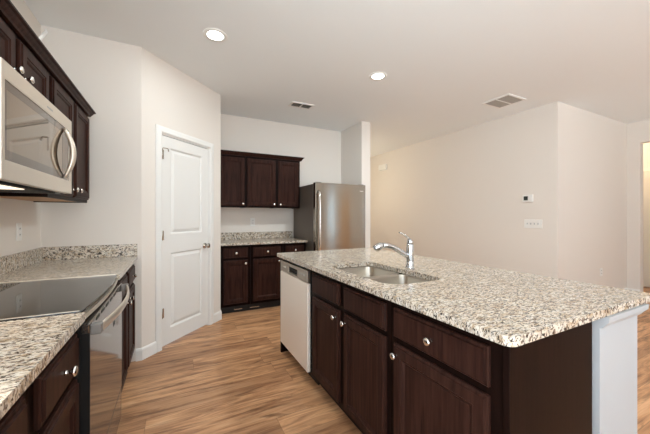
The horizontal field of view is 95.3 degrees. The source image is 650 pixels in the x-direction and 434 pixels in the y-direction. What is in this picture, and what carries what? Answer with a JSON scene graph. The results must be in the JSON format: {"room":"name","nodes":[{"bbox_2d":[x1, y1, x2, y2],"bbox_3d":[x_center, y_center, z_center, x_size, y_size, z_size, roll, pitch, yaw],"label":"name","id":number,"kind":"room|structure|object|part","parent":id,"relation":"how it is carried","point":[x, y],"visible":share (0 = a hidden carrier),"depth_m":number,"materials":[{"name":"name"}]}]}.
{"room":"kitchen","nodes":[
{"label":"kitchen","id":0,"kind":"room"},
{"bbox_2d":[0,0,40,256],"bbox_3d":[-0.138,-0.110,-1.888,0.120,2.740,9.560,0,0,-27],"label":"wall","id":1,"kind":"structure","parent":0,"point":[12,211],"depth_m":2.02,"materials":[{"name":"paint"}]},
{"bbox_2d":[16,223,21,240],"bbox_3d":[-2.027,0.105,1.964,0.009,0.118,0.072,0,0,-27],"label":"outlet","id":2,"kind":"object","parent":1,"relation":"attached to","point":[18,225],"visible":1,"depth_m":1.95,"materials":[{"name":"white plastic"}]},
{"bbox_2d":[0,247,42,274],"bbox_3d":[-1.563,0.294,1.065,0.020,0.104,2.718,0,0,-27],"label":"backsplash","id":3,"kind":"structure","parent":1,"relation":"attached to","point":[12,262],"depth_m":1.93,"materials":[{"name":"stone"}]},
{"bbox_2d":[0,16,48,99],"bbox_3d":[-1.438,-0.671,1.198,0.360,0.293,0.747,0,0,-27],"label":"upper cabinet","id":4,"kind":"object","parent":1,"relation":"attached to","point":[13,50],"visible":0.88,"depth_m":1.29,"materials":[{"name":"brown wood"}]},
{"bbox_3d":[-1.228,-0.655,1.095,0.020,0.216,0.316,0,0,-27],"label":"door","id":5,"kind":"part","parent":4,"relation":"part of","materials":[{"name":"brown wood"}]},
{"bbox_3d":[-1.265,-0.605,1.222,0.030,0.031,0.032,0,0,-27],"label":"knob","id":6,"kind":"part","parent":4,"relation":"part of","materials":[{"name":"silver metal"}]},
{"bbox_3d":[-1.311,-0.605,1.313,0.030,0.031,0.032,0,0,-27],"label":"knob","id":7,"kind":"part","parent":4,"relation":"part of","materials":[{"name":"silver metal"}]},
{"bbox_3d":[-1.394,-0.655,1.421,0.020,0.216,0.325,0,0,-27],"label":"door","id":8,"kind":"part","parent":4,"relation":"part of","materials":[{"name":"brown wood"}]},
{"bbox_2d":[0,57,76,193],"bbox_3d":[-1.392,-0.316,1.221,0.462,0.410,0.746,0,0,-27],"label":"microwave","id":9,"kind":"object","parent":4,"relation":"attached to","point":[38,154],"visible":1,"depth_m":1.19,"materials":[{"name":"grey metal"}]},
{"bbox_3d":[-1.242,-0.325,1.287,0.029,0.271,0.683,0,0,-27],"label":"door glass","id":10,"kind":"part","parent":9,"relation":"part of","materials":[{"name":"grey glass"}]},
{"bbox_3d":[-1.325,-0.324,1.537,0.056,0.259,0.034,0,0,-27],"label":"handle","id":11,"kind":"part","parent":9,"relation":"part of","materials":[{"name":"metal"}]},
{"bbox_2d":[0,70,88,202],"bbox_3d":[-1.795,-0.460,1.898,0.360,0.716,0.815,0,0,-27],"label":"upper cabinet","id":12,"kind":"object","parent":1,"relation":"attached to","point":[58,96],"visible":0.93,"depth_m":1.99,"materials":[{"name":"brown wood"}]},
{"bbox_3d":[-1.817,-0.108,1.887,0.310,0.012,0.815,0,0,-27],"label":"rail","id":13,"kind":"part","parent":12,"relation":"part of","materials":[{"name":"brown wood"}]},
{"bbox_2d":[0,0,95,116],"bbox_3d":[-1.636,-0.806,1.582,0.356,0.045,1.615,0,0,-27],"label":"crown molding","id":14,"kind":"structure","parent":12,"relation":"attached to","point":[9,13],"depth_m":1.43,"materials":[{"name":"brown wood"}]},
{"bbox_2d":[39,29,47,40],"bbox_3d":[-1.449,-0.916,1.515,0.009,0.192,0.232,0,0,-34],"label":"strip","id":15,"kind":"object","parent":14,"relation":"on","point":[45,31],"visible":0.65,"depth_m":1.53,"materials":[{"name":"white"}]},
{"bbox_3d":[-1.577,-0.444,1.780,0.020,0.639,0.375,0,0,-27],"label":"door","id":16,"kind":"part","parent":12,"relation":"part of","materials":[{"name":"brown wood"}]},
{"bbox_3d":[-1.763,-0.444,2.146,0.020,0.639,0.365,0,0,-27],"label":"door","id":17,"kind":"part","parent":12,"relation":"part of","materials":[{"name":"brown wood"}]},
{"bbox_2d":[41,25,141,361],"bbox_3d":[-1.931,-0.110,2.495,0.665,2.740,0.120,0,0,-27],"label":"wall","id":18,"kind":"structure","parent":0,"point":[107,73],"depth_m":2.48,"materials":[{"name":"paint"}]},
{"bbox_2d":[40,244,136,260],"bbox_3d":[-1.911,0.294,2.426,0.634,0.104,0.020,0,0,-27],"label":"backsplash","id":19,"kind":"structure","parent":18,"relation":"attached to","point":[120,250],"depth_m":2.41,"materials":[{"name":"stone"}]},
{"bbox_2d":[142,48,220,346],"bbox_3d":[-1.498,-0.110,3.123,0.120,2.740,1.075,0,0,18],"label":"wall","id":20,"kind":"structure","parent":0,"point":[172,99],"depth_m":2.83,"materials":[{"name":"paint"}]},
{"bbox_2d":[136,341,156,360],"bbox_3d":[-1.588,1.207,2.640,0.039,0.106,0.186,0,0,28],"label":"baseboard","id":21,"kind":"structure","parent":20,"relation":"attached to","point":[142,353],"depth_m":2.62,"materials":[{"name":"white paint"}]},
{"bbox_2d":[155,124,213,351],"bbox_3d":[-1.489,0.206,3.122,0.138,2.107,0.794,0,0,18],"label":"trim","id":22,"kind":"structure","parent":20,"relation":"attached to","point":[159,130],"depth_m":2.77,"materials":[{"name":"white paint"}]},
{"bbox_2d":[162,135,209,346],"bbox_3d":[-1.434,0.237,3.098,0.101,2.006,0.652,0,0,18],"label":"door","id":23,"kind":"structure","parent":20,"relation":"in","point":[185,245],"depth_m":3.05,"materials":[{"name":"white paint"}]},
{"bbox_3d":[-1.335,0.335,3.346,0.065,0.062,0.062,0,0,18],"label":"knob","id":24,"kind":"part","parent":23,"relation":"part of","materials":[{"name":"silver metal"}]},
{"bbox_2d":[221,114,340,237],"bbox_3d":[-0.736,-0.110,4.743,2.225,2.740,0.120,0,0,-27],"label":"wall","id":25,"kind":"structure","parent":0,"point":[320,149],"depth_m":4.67,"materials":[{"name":"paint"}]},
{"bbox_2d":[221,154,245,207],"bbox_3d":[-1.337,-0.491,4.166,0.377,0.747,0.360,0,0,-27],"label":"upper cabinet","id":26,"kind":"object","parent":25,"relation":"attached to","point":[233,167],"visible":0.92,"depth_m":4.05,"materials":[{"name":"brown wood"}]},
{"bbox_2d":[250,218,254,225],"bbox_3d":[-1.096,0.090,4.486,0.072,0.118,0.009,0,0,-27],"label":"outlet","id":27,"kind":"object","parent":25,"relation":"attached to","point":[252,220],"visible":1,"depth_m":4.48,"materials":[{"name":"white plastic"}]},
{"bbox_2d":[221,231,291,239],"bbox_3d":[-1.057,0.294,4.499,1.189,0.104,0.020,0,0,-27],"label":"backsplash","id":28,"kind":"structure","parent":25,"relation":"attached to","point":[274,234],"depth_m":4.49,"materials":[{"name":"stone"}]},
{"bbox_2d":[246,156,276,207],"bbox_3d":[-0.967,-0.491,4.355,0.449,0.747,0.360,0,0,-27],"label":"upper cabinet","id":29,"kind":"object","parent":25,"relation":"attached to","point":[261,173],"visible":0.96,"depth_m":4.23,"materials":[{"name":"brown wood"}]},
{"bbox_3d":[-0.978,-0.124,4.378,0.449,0.012,0.309,0,0,-27],"label":"rail","id":30,"kind":"part","parent":29,"relation":"part of","materials":[{"name":"brown wood"}]},
{"bbox_2d":[221,150,303,161],"bbox_3d":[-0.951,-0.859,4.361,1.250,0.050,0.362,0,0,-27],"label":"crown molding","id":31,"kind":"structure","parent":29,"relation":"attached to","point":[227,152],"depth_m":4.20,"materials":[{"name":"brown wood"}]},
{"bbox_2d":[277,159,299,208],"bbox_3d":[-0.604,-0.491,4.540,0.360,0.747,0.360,0,0,-27],"label":"upper cabinet","id":32,"kind":"object","parent":25,"relation":"attached to","point":[288,171],"visible":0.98,"depth_m":4.42,"materials":[{"name":"brown wood"}]},
{"bbox_2d":[24,0,649,156],"bbox_3d":[3.058,-1.530,1.884,9.240,0.100,13.620,0,0,-27],"label":"ceiling","id":33,"kind":"structure","parent":0,"point":[441,60],"depth_m":2.68,"materials":[{"name":"paint"}]},
{"bbox_2d":[203,28,226,41],"bbox_3d":[-0.897,-1.476,2.422,0.190,0.008,0.190,0,0,-27],"label":"recessed light","id":34,"kind":"object","parent":33,"relation":"in","point":[213,34],"visible":1,"depth_m":2.41,"materials":[{"name":"white plastic"}]},
{"bbox_2d":[288,101,313,109],"bbox_3d":[-0.319,-1.474,3.951,0.310,0.012,0.170,0,0,-27],"label":"ceiling vent","id":35,"kind":"object","parent":33,"relation":"in","point":[295,104],"visible":1,"depth_m":3.94,"materials":[{"name":"white plastic"}]},
{"bbox_2d":[369,72,386,80],"bbox_3d":[0.560,-1.476,3.130,0.190,0.008,0.190,0,0,-27],"label":"recessed light","id":36,"kind":"object","parent":33,"relation":"in","point":[376,76],"visible":1,"depth_m":3.13,"materials":[{"name":"white plastic"}]},
{"bbox_2d":[482,94,525,108],"bbox_3d":[2.301,-1.474,3.810,0.360,0.012,0.350,0,0,-27],"label":"ceiling vent","id":37,"kind":"object","parent":33,"relation":"in","point":[508,99],"visible":1,"depth_m":3.80,"materials":[{"name":"white plastic"}]},
{"bbox_2d":[341,121,369,247],"bbox_3d":[-0.066,-0.110,6.061,0.165,2.740,3.140,0,0,-27],"label":"wall","id":38,"kind":"structure","parent":0,"point":[355,140],"depth_m":4.71,"materials":[{"name":"paint"}]},
{"bbox_2d":[117,286,649,433],"bbox_3d":[3.058,1.285,1.884,9.240,0.050,13.620,0,0,-27],"label":"floor","id":39,"kind":"structure","parent":0,"point":[230,375],"depth_m":2.16,"materials":[{"name":"brown wood"}]},
{"bbox_2d":[0,389,26,433],"bbox_3d":[-0.818,0.818,0.346,0.610,0.884,0.562,0,0,-27],"label":"base cabinet","id":40,"kind":"object","parent":39,"relation":"on","point":[14,421],"visible":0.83,"depth_m":0.63,"materials":[{"name":"brown wood"}]},
{"bbox_2d":[0,312,84,419],"bbox_3d":[-0.909,0.361,0.458,0.634,0.030,1.042,0,0,-27],"label":"countertop","id":41,"kind":"structure","parent":40,"relation":"on","point":[27,346],"depth_m":0.79,"materials":[{"name":"stone"}]},
{"bbox_2d":[27,333,78,433],"bbox_3d":[-1.032,0.818,0.767,0.610,0.884,0.377,0,0,-27],"label":"base cabinet","id":42,"kind":"object","parent":39,"relation":"on","point":[53,396],"visible":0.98,"depth_m":0.86,"materials":[{"name":"brown wood"}]},
{"bbox_3d":[-0.799,0.850,0.895,0.020,0.560,0.325,0,0,-27],"label":"door","id":43,"kind":"part","parent":42,"relation":"part of","materials":[{"name":"brown wood"}]},
{"bbox_3d":[-0.777,0.477,0.906,0.030,0.031,0.032,0,0,-27],"label":"knob","id":44,"kind":"part","parent":42,"relation":"part of","materials":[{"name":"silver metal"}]},
{"bbox_2d":[0,274,129,433],"bbox_3d":[-1.273,0.799,1.281,0.695,0.922,0.746,0,0,-27],"label":"range","id":45,"kind":"object","parent":39,"relation":"on","point":[99,375],"visible":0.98,"depth_m":1.26,"materials":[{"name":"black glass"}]},
{"bbox_2d":[0,274,117,321],"bbox_3d":[-1.299,0.359,1.268,0.607,0.042,0.746,0,0,-27],"label":"cooktop","id":46,"kind":"object","parent":45,"relation":"in","point":[19,300],"depth_m":1.27,"materials":[{"name":"glass"}]},
{"bbox_3d":[-1.036,0.694,1.402,0.026,0.603,0.746,0,0,-27],"label":"oven door","id":47,"kind":"part","parent":45,"relation":"part of","materials":[{"name":"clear glass"}]},
{"bbox_3d":[-1.037,1.090,1.402,0.024,0.170,0.746,0,0,-27],"label":"storage drawer","id":48,"kind":"part","parent":45,"relation":"part of","materials":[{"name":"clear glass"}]},
{"bbox_3d":[-0.986,0.418,1.428,0.050,0.038,0.709,0,0,-27],"label":"handle","id":49,"kind":"part","parent":45,"relation":"part of","materials":[{"name":"metal"}]},
{"bbox_2d":[117,274,131,392],"bbox_3d":[-1.567,0.818,1.817,0.610,0.884,0.462,0,0,-27],"label":"base cabinet","id":50,"kind":"object","parent":39,"relation":"on","point":[123,280],"visible":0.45,"depth_m":2.02,"materials":[{"name":"brown wood"}]},
{"bbox_2d":[0,256,136,281],"bbox_3d":[-1.702,0.361,2.015,0.634,0.030,0.941,0,0,-27],"label":"countertop","id":51,"kind":"structure","parent":50,"relation":"on","point":[51,269],"depth_m":1.91,"materials":[{"name":"stone"}]},
{"bbox_3d":[-1.330,0.477,1.937,0.020,0.130,0.390,0,0,-27],"label":"drawer","id":52,"kind":"part","parent":50,"relation":"part of","materials":[{"name":"brown wood"}]},
{"bbox_3d":[-1.330,0.850,1.937,0.020,0.560,0.390,0,0,-27],"label":"door","id":53,"kind":"part","parent":50,"relation":"part of","materials":[{"name":"brown wood"}]},
{"bbox_2d":[125,264,136,369],"bbox_3d":[-1.778,0.818,2.231,0.610,0.884,0.457,0,0,-27],"label":"base cabinet","id":54,"kind":"object","parent":39,"relation":"on","point":[130,274],"visible":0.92,"depth_m":2.34,"materials":[{"name":"brown wood"}]},
{"bbox_3d":[-1.541,0.477,2.351,0.020,0.130,0.390,0,0,-27],"label":"drawer","id":55,"kind":"part","parent":54,"relation":"part of","materials":[{"name":"brown wood"}]},
{"bbox_3d":[-1.541,0.850,2.351,0.020,0.560,0.390,0,0,-27],"label":"door","id":56,"kind":"part","parent":54,"relation":"part of","materials":[{"name":"brown wood"}]},
{"bbox_2d":[221,245,249,313],"bbox_3d":[-1.269,0.818,4.039,0.382,0.884,0.610,0,0,-27],"label":"base cabinet","id":57,"kind":"object","parent":39,"relation":"on","point":[235,260],"visible":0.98,"depth_m":3.81,"materials":[{"name":"brown wood"}]},
{"bbox_3d":[-1.143,0.477,3.805,0.300,0.130,0.020,0,0,-27],"label":"drawer","id":58,"kind":"part","parent":57,"relation":"part of","materials":[{"name":"brown wood"}]},
{"bbox_3d":[-1.143,0.850,3.805,0.300,0.560,0.020,0,0,-27],"label":"door","id":59,"kind":"part","parent":57,"relation":"part of","materials":[{"name":"brown wood"}]},
{"bbox_2d":[249,243,282,309],"bbox_3d":[-0.897,0.818,4.228,0.447,0.884,0.610,0,0,-27],"label":"base cabinet","id":60,"kind":"object","parent":39,"relation":"on","point":[264,261],"visible":0.85,"depth_m":3.98,"materials":[{"name":"brown wood"}]},
{"bbox_2d":[221,238,306,245],"bbox_3d":[-0.920,0.361,4.230,1.189,0.030,0.624,0,0,-27],"label":"countertop","id":61,"kind":"structure","parent":60,"relation":"on","point":[264,240],"depth_m":4.05,"materials":[{"name":"stone"}]},
{"bbox_3d":[-0.777,0.850,3.992,0.377,0.560,0.020,0,0,-27],"label":"door","id":62,"kind":"part","parent":60,"relation":"part of","materials":[{"name":"brown wood"}]},
{"bbox_3d":[-0.777,0.477,3.992,0.377,0.130,0.020,0,0,-27],"label":"drawer","id":63,"kind":"part","parent":60,"relation":"part of","materials":[{"name":"brown wood"}]},
{"bbox_2d":[280,258,288,351],"bbox_3d":[-0.164,0.818,2.868,0.550,0.884,0.022,0,0,-27],"label":"end panel","id":64,"kind":"object","parent":39,"relation":"on","point":[283,348],"visible":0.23,"depth_m":2.75,"materials":[{"name":"brown wood"}]},
{"bbox_2d":[283,242,305,252],"bbox_3d":[-0.545,0.818,4.407,0.337,0.884,0.610,0,0,-27],"label":"drawer","id":65,"kind":"object","parent":39,"relation":"on","point":[287,247],"visible":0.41,"depth_m":4.16,"materials":[{"name":"brown wood"}]},
{"bbox_3d":[-0.422,0.477,4.173,0.274,0.130,0.020,0,0,-27],"label":"drawer","id":66,"kind":"part","parent":65,"relation":"part of","materials":[{"name":"brown wood"}]},
{"bbox_2d":[281,259,319,384],"bbox_3d":[-0.026,0.826,2.563,0.550,0.868,0.614,0,0,-27],"label":"dishwasher","id":67,"kind":"object","parent":39,"relation":"on","point":[296,280],"visible":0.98,"depth_m":2.34,"materials":[{"name":"white plastic"}]},
{"bbox_3d":[-0.257,0.823,2.445,0.028,0.650,0.614,0,0,-27],"label":"door","id":68,"kind":"part","parent":67,"relation":"part of","materials":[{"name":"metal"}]},
{"bbox_3d":[-0.256,0.448,2.445,0.026,0.092,0.614,0,0,-27],"label":"control panel","id":69,"kind":"part","parent":67,"relation":"part of","materials":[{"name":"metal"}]},
{"bbox_2d":[294,182,364,250],"bbox_3d":[0.065,0.398,4.517,0.816,1.725,0.890,0,0,-27],"label":"refrigerator","id":70,"kind":"object","parent":39,"relation":"on","point":[330,216],"visible":0.52,"depth_m":4.19,"materials":[{"name":"metal"}]},
{"bbox_3d":[-0.075,0.090,3.991,0.028,0.884,0.081,0,0,-27],"label":"handle","id":71,"kind":"part","parent":70,"relation":"part of","materials":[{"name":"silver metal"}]},
{"bbox_2d":[312,271,405,433],"bbox_3d":[0.305,0.818,1.869,0.550,0.884,0.894,0,0,-27],"label":"base cabinet","id":72,"kind":"object","parent":39,"relation":"on","point":[352,326],"visible":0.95,"depth_m":1.63,"materials":[{"name":"brown wood"}]},
{"bbox_3d":[0.000,0.477,1.950,0.020,0.130,0.384,0,0,-27],"label":"drawer","id":73,"kind":"part","parent":72,"relation":"part of","materials":[{"name":"brown wood"}]},
{"bbox_3d":[0.000,0.850,1.950,0.020,0.560,0.384,0,0,-27],"label":"door","id":74,"kind":"part","parent":72,"relation":"part of","materials":[{"name":"brown wood"}]},
{"bbox_3d":[0.198,0.477,1.561,0.020,0.130,0.382,0,0,-27],"label":"drawer","id":75,"kind":"part","parent":72,"relation":"part of","materials":[{"name":"brown wood"}]},
{"bbox_3d":[0.198,0.850,1.561,0.020,0.560,0.382,0,0,-27],"label":"door","id":76,"kind":"part","parent":72,"relation":"part of","materials":[{"name":"brown wood"}]},
{"bbox_2d":[390,302,502,433],"bbox_3d":[0.628,0.818,1.234,0.550,0.884,0.520,0,0,-27],"label":"base cabinet","id":77,"kind":"object","parent":39,"relation":"on","point":[447,379],"visible":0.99,"depth_m":1.10,"materials":[{"name":"brown wood"}]},
{"bbox_3d":[0.303,0.615,1.300,0.030,0.031,0.032,0,0,-27],"label":"knob","id":78,"kind":"part","parent":77,"relation":"part of","materials":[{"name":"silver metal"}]},
{"bbox_3d":[0.392,0.477,1.125,0.030,0.031,0.032,0,0,-27],"label":"knob","id":79,"kind":"part","parent":77,"relation":"part of","materials":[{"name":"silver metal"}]},
{"bbox_3d":[0.414,0.477,1.136,0.020,0.130,0.454,0,0,-27],"label":"drawer","id":80,"kind":"part","parent":77,"relation":"part of","materials":[{"name":"brown wood"}]},
{"bbox_3d":[0.414,0.850,1.136,0.020,0.560,0.454,0,0,-27],"label":"door","id":81,"kind":"part","parent":77,"relation":"part of","materials":[{"name":"brown wood"}]},
{"bbox_2d":[503,322,591,433],"bbox_3d":[0.764,0.818,0.996,0.505,0.884,0.021,0,0,-27],"label":"end panel","id":82,"kind":"object","parent":39,"relation":"on","point":[547,381],"visible":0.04,"depth_m":0.97,"materials":[{"name":"brown wood"}]},
{"bbox_2d":[370,101,626,288],"bbox_3d":[2.804,-0.110,6.502,2.080,2.740,4.960,0,0,-27],"label":"wall","id":83,"kind":"structure","parent":0,"point":[457,195],"depth_m":4.50,"materials":[{"name":"paint"}]},
{"bbox_2d":[378,164,386,170],"bbox_3d":[1.360,-1.140,6.978,0.060,0.140,0.260,0,0,-27],"label":"door chime","id":84,"kind":"object","parent":83,"relation":"attached to","point":[383,167],"visible":1,"depth_m":6.94,"materials":[{"name":"white plastic"}]},
{"bbox_2d":[522,195,532,201],"bbox_3d":[2.829,-0.245,4.130,0.028,0.100,0.136,0,0,-27],"label":"thermostat","id":85,"kind":"object","parent":83,"relation":"attached to","point":[525,198],"visible":1,"depth_m":4.12,"materials":[{"name":"white plastic"}]},
{"bbox_2d":[524,219,541,227],"bbox_3d":[2.864,0.105,4.074,0.015,0.114,0.216,0,0,-27],"label":"switch plate","id":86,"kind":"object","parent":83,"relation":"attached to","point":[528,223],"visible":1,"depth_m":4.07,"materials":[{"name":"white plastic"}]},
{"bbox_2d":[592,316,636,433],"bbox_3d":[0.713,0.818,2.143,0.345,0.884,2.119,0,0,-27],"label":"wall","id":87,"kind":"structure","parent":0,"point":[614,347],"depth_m":1.18,"materials":[{"name":"grey paint"}]},
{"bbox_2d":[277,248,649,346],"bbox_3d":[0.503,0.361,2.040,1.052,0.030,2.166,0,0,-27],"label":"countertop","id":88,"kind":"structure","parent":87,"relation":"on","point":[508,308],"depth_m":1.32,"materials":[{"name":"stone"}]},
{"bbox_2d":[338,266,429,283],"bbox_3d":[0.336,0.473,1.852,0.400,0.193,0.725,0,0,-27],"label":"sink","id":89,"kind":"object","parent":88,"relation":"in","point":[377,274],"visible":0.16,"depth_m":1.91,"materials":[{"name":"metal"}]},
{"bbox_3d":[0.253,0.473,2.014,0.400,0.193,0.362,0,0,-27],"label":"bowl","id":90,"kind":"part","parent":89,"relation":"part of","materials":[{"name":"metal"}]},
{"bbox_3d":[0.418,0.473,1.690,0.400,0.193,0.362,0,0,-27],"label":"bowl","id":91,"kind":"part","parent":89,"relation":"part of","materials":[{"name":"metal"}]},
{"bbox_2d":[373,232,414,268],"bbox_3d":[0.454,0.225,1.939,0.296,0.240,0.062,0,0,-16],"label":"faucet","id":92,"kind":"object","parent":88,"relation":"on","point":[409,254],"visible":1,"depth_m":1.95,"materials":[{"name":"silver metal"}]},
{"bbox_3d":[0.469,0.230,1.948,0.199,0.115,0.039,0,0,-14],"label":"spout","id":93,"kind":"part","parent":92,"relation":"part of","materials":[{"name":"silver metal"}]},
{"bbox_2d":[600,304,648,327],"bbox_3d":[0.731,0.401,2.136,0.373,0.048,2.147,0,0,-27],"label":"trim","id":94,"kind":"structure","parent":87,"relation":"attached to","point":[618,317],"depth_m":1.16,"materials":[{"name":"grey paint"}]},
{"bbox_2d":[627,119,649,291],"bbox_3d":[6.712,-0.110,1.254,0.120,2.740,8.940,0,0,-27],"label":"wall","id":95,"kind":"structure","parent":0,"point":[638,133],"depth_m":4.67,"materials":[{"name":"paint"}]},
{"bbox_2d":[643,143,649,286],"bbox_3d":[6.080,-0.110,4.720,0.120,2.740,2.390,0,0,-27],"label":"wall","id":96,"kind":"structure","parent":0,"point":[646,146],"depth_m":5.28,"materials":[{"name":"paint"}]},
{"bbox_2d":[643,168,649,286],"bbox_3d":[5.891,0.207,4.938,0.018,2.105,0.914,0,0,-27],"label":"trim","id":97,"kind":"structure","parent":96,"relation":"attached to","point":[647,169],"depth_m":5.30,"materials":[{"name":"beige paint"}]},
{"bbox_2d":[644,172,649,286],"bbox_3d":[5.853,0.234,4.918,0.101,2.028,0.790,0,0,-27],"label":"door","id":98,"kind":"structure","parent":96,"relation":"in","point":[646,174],"depth_m":5.24,"materials":[{"name":"beige paint"}]},
{"bbox_3d":[-1.488,-0.110,3.900,0.120,2.740,0.700,0,0,-27],"label":"wall","id":99,"kind":"structure","parent":0,"visible":0},
{"bbox_2d":[214,311,221,322],"bbox_3d":[-1.290,1.207,3.595,0.059,0.106,0.231,0,0,-1],"label":"baseboard","id":100,"kind":"structure","parent":99,"relation":"attached to","point":[218,315],"depth_m":3.55,"materials":[{"name":"white paint"}]}
]}

